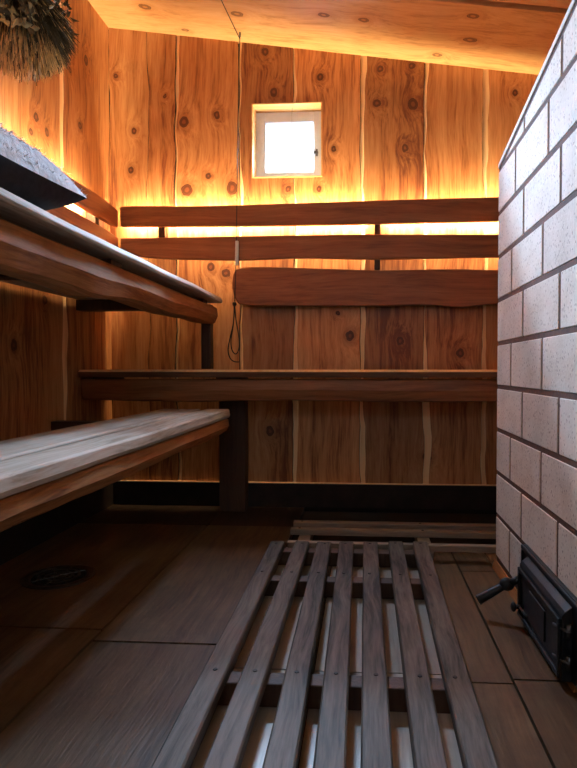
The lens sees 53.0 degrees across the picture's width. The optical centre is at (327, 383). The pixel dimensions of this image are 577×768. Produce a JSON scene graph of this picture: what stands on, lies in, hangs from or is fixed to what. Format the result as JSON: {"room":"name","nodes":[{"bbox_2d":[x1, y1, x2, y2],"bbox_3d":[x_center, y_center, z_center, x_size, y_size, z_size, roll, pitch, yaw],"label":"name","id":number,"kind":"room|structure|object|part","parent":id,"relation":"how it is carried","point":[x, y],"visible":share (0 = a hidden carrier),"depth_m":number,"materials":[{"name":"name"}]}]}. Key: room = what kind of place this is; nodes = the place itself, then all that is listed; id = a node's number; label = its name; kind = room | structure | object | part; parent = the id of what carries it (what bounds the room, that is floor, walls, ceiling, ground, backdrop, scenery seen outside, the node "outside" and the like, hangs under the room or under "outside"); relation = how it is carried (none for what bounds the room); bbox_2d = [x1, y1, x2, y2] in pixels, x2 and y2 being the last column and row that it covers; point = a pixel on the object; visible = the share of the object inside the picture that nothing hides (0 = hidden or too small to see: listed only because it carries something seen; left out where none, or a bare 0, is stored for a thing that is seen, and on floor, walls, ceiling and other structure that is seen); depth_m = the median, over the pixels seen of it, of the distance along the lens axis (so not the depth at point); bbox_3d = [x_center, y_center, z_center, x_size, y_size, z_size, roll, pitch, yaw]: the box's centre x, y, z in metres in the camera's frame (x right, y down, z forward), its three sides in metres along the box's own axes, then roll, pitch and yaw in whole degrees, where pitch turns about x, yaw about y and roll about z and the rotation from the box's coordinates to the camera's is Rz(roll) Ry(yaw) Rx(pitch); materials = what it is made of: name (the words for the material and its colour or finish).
{"room":"spa","nodes":[
{"label":"spa","id":0,"kind":"room"},
{"bbox_2d":[0,0,111,531],"bbox_3d":[-1.122,-0.546,0.808,0.120,2.350,3.702,0,1,4],"label":"wall","id":1,"kind":"structure","parent":0,"point":[45,342],"depth_m":2.12,"materials":[{"name":"brown wood"}]},
{"bbox_2d":[0,0,79,85],"bbox_3d":[-0.811,-1.038,1.488,0.338,0.502,0.291,1,2,41],"label":"whisk","id":2,"kind":"object","parent":1,"relation":"hanging from","point":[35,35],"visible":1,"depth_m":1.45,"materials":[{"name":"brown plant"}]},
{"bbox_2d":[0,483,112,564],"bbox_3d":[-1.069,0.529,0.823,0.020,0.100,3.482,0,1,4],"label":"baseboard","id":3,"kind":"structure","parent":1,"relation":"attached to","point":[18,539],"depth_m":2.04,"materials":[{"name":"black wood"}]},
{"bbox_2d":[46,175,117,246],"bbox_3d":[-0.990,-0.627,1.431,0.064,0.194,2.067,0,1,4],"label":"backrest","id":4,"kind":"object","parent":1,"relation":"attached to","point":[95,207],"visible":0.43,"depth_m":2.24,"materials":[{"name":"brown wood"}]},
{"bbox_3d":[-0.970,-0.570,1.431,0.024,0.079,2.067,0,1,4],"label":"rail","id":5,"kind":"part","parent":4,"relation":"part of","materials":[{"name":"brown wood"}]},
{"bbox_3d":[-0.970,-0.682,1.428,0.024,0.084,2.067,0,1,4],"label":"rail","id":6,"kind":"part","parent":4,"relation":"part of","materials":[{"name":"brown wood"}]},
{"bbox_2d":[0,409,229,531],"bbox_3d":[-0.734,0.171,1.208,0.598,0.099,2.070,0,1,4],"label":"bench","id":7,"kind":"object","parent":1,"relation":"attached to","point":[40,473],"visible":1,"depth_m":1.19,"materials":[{"name":"brown wood"}]},
{"bbox_2d":[0,504,576,767],"bbox_3d":[0.066,0.630,0.755,2.461,0.100,3.682,0,1,4],"label":"floor","id":8,"kind":"structure","parent":0,"point":[99,671],"depth_m":1.26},
{"bbox_2d":[21,564,95,589],"bbox_3d":[-0.776,0.554,1.665,0.196,0.005,0.196,0,1,4],"label":"floor drain","id":9,"kind":"object","parent":8,"relation":"on","point":[67,575],"visible":1,"depth_m":1.66,"materials":[{"name":"metal"}]},
{"bbox_2d":[78,370,497,511],"bbox_3d":[0.160,0.241,2.316,2.248,0.597,0.274,0,1,4],"label":"bench","id":10,"kind":"object","parent":8,"relation":"on","point":[233,389],"visible":0.86,"depth_m":2.22,"materials":[{"name":"brown wood"}]},
{"bbox_2d":[0,187,222,368],"bbox_3d":[-0.758,-0.186,1.416,0.531,0.298,2.040,0,1,4],"label":"bench","id":11,"kind":"object","parent":10,"relation":"on","point":[40,250],"visible":1,"depth_m":1.31,"materials":[{"name":"brown wood"}]},
{"bbox_2d":[0,122,87,210],"bbox_3d":[-0.750,-0.396,0.882,0.475,0.145,0.666,0,1,4],"label":"pillow","id":12,"kind":"object","parent":11,"relation":"on","point":[25,172],"visible":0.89,"depth_m":1.04,"materials":[{"name":"grey fabric"}]},
{"bbox_3d":[-0.501,-0.196,2.397,0.039,0.266,0.050,0,1,4],"label":"post","id":13,"kind":"part","parent":11,"relation":"part of","materials":[{"name":"brown wood"}]},
{"bbox_3d":[-0.400,0.253,2.454,0.110,0.566,0.070,0,1,4],"label":"leg","id":14,"kind":"part","parent":10,"relation":"part of","materials":[{"name":"brown wood"}]},
{"bbox_2d":[151,541,498,767],"bbox_3d":[0.018,0.538,1.121,0.496,0.066,1.372,0,1,4],"label":"duckboard","id":15,"kind":"object","parent":8,"relation":"on","point":[335,692],"visible":1,"depth_m":1.02,"materials":[{"name":"brown"}]},
{"bbox_2d":[288,520,495,559],"bbox_3d":[0.346,0.523,1.956,0.952,0.051,0.321,0,1,4],"label":"duckboard","id":16,"kind":"object","parent":8,"relation":"on","point":[306,529],"visible":0.68,"depth_m":1.97,"materials":[{"name":"brown wood"}]},
{"bbox_2d":[475,0,576,687],"bbox_3d":[0.766,-0.145,1.034,0.860,1.435,1.367,0,1,4],"label":"stove","id":17,"kind":"object","parent":8,"relation":"on","point":[536,483],"visible":1,"depth_m":1.29,"materials":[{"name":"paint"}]},
{"bbox_3d":[0.412,0.492,1.388,0.112,0.081,0.033,0,2,13],"label":"handle","id":18,"kind":"part","parent":17,"relation":"part of","materials":[{"name":"metal"}]},
{"bbox_3d":[0.439,0.519,1.319,0.031,0.022,0.071,0,1,4],"label":"air knob","id":19,"kind":"part","parent":17,"relation":"part of","materials":[{"name":"metal"}]},
{"bbox_2d":[492,559,576,692],"bbox_3d":[0.481,0.550,1.407,0.011,0.025,0.680,0,1,4],"label":"trim","id":20,"kind":"structure","parent":17,"relation":"attached to","point":[498,569],"depth_m":1.60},
{"bbox_3d":[0.453,0.484,1.227,0.026,0.142,0.295,0,1,4],"label":"fire door","id":21,"kind":"part","parent":17,"relation":"part of","materials":[{"name":"metal"}]},
{"bbox_3d":[0.469,0.477,1.223,0.016,0.160,0.390,0,1,4],"label":"fire door frame","id":22,"kind":"part","parent":17,"relation":"part of","materials":[{"name":"metal"}]},
{"bbox_2d":[108,28,537,513],"bbox_3d":[0.178,-0.591,2.520,2.361,2.350,0.122,0,1,4],"label":"wall","id":23,"kind":"structure","parent":0,"point":[392,129],"depth_m":2.48,"materials":[{"name":"brown wood"}]},
{"bbox_2d":[256,111,320,176],"bbox_3d":[-0.171,-1.046,2.554,0.294,0.307,0.044,0,1,4],"label":"window","id":24,"kind":"structure","parent":23,"relation":"in","point":[275,118],"depth_m":2.55,"materials":[{"name":"white paint"}]},
{"bbox_2d":[113,480,495,509],"bbox_3d":[0.174,0.481,2.491,2.261,0.108,0.028,0,1,4],"label":"baseboard","id":25,"kind":"structure","parent":23,"relation":"attached to","point":[125,492],"depth_m":2.50,"materials":[{"name":"brown wood"}]},
{"bbox_2d":[119,197,498,307],"bbox_3d":[0.201,-0.544,2.428,2.183,0.454,0.064,0,1,4],"label":"backrest","id":26,"kind":"object","parent":23,"relation":"attached to","point":[255,286],"visible":0.88,"depth_m":2.41,"materials":[{"name":"brown wood"}]},
{"bbox_3d":[0.106,-0.718,2.409,1.995,0.106,0.024,0,1,4],"label":"rail","id":27,"kind":"part","parent":26,"relation":"part of","materials":[{"name":"brown wood"}]},
{"bbox_3d":[0.108,-0.570,2.413,1.995,0.106,0.024,0,1,4],"label":"rail","id":28,"kind":"part","parent":26,"relation":"part of","materials":[{"name":"brown wood"}]},
{"bbox_3d":[0.351,-0.404,2.402,1.514,0.176,0.024,0,1,4],"label":"rail","id":29,"kind":"part","parent":26,"relation":"part of","materials":[{"name":"brown wood"}]},
{"bbox_2d":[88,0,571,74],"bbox_3d":[0.066,-1.409,0.702,2.461,0.462,3.682,0,1,4],"label":"ceiling","id":30,"kind":"structure","parent":0,"point":[518,36],"depth_m":2.25,"materials":[{"name":"brown wood"}]},
{"bbox_2d":[221,0,240,362],"bbox_3d":[-0.413,-0.769,2.087,0.062,1.375,0.749,0,1,4],"label":"hanging cord","id":31,"kind":"object","parent":30,"relation":"hanging from","point":[234,303],"visible":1,"depth_m":2.42,"materials":[{"name":"brown fabric"}]}
]}

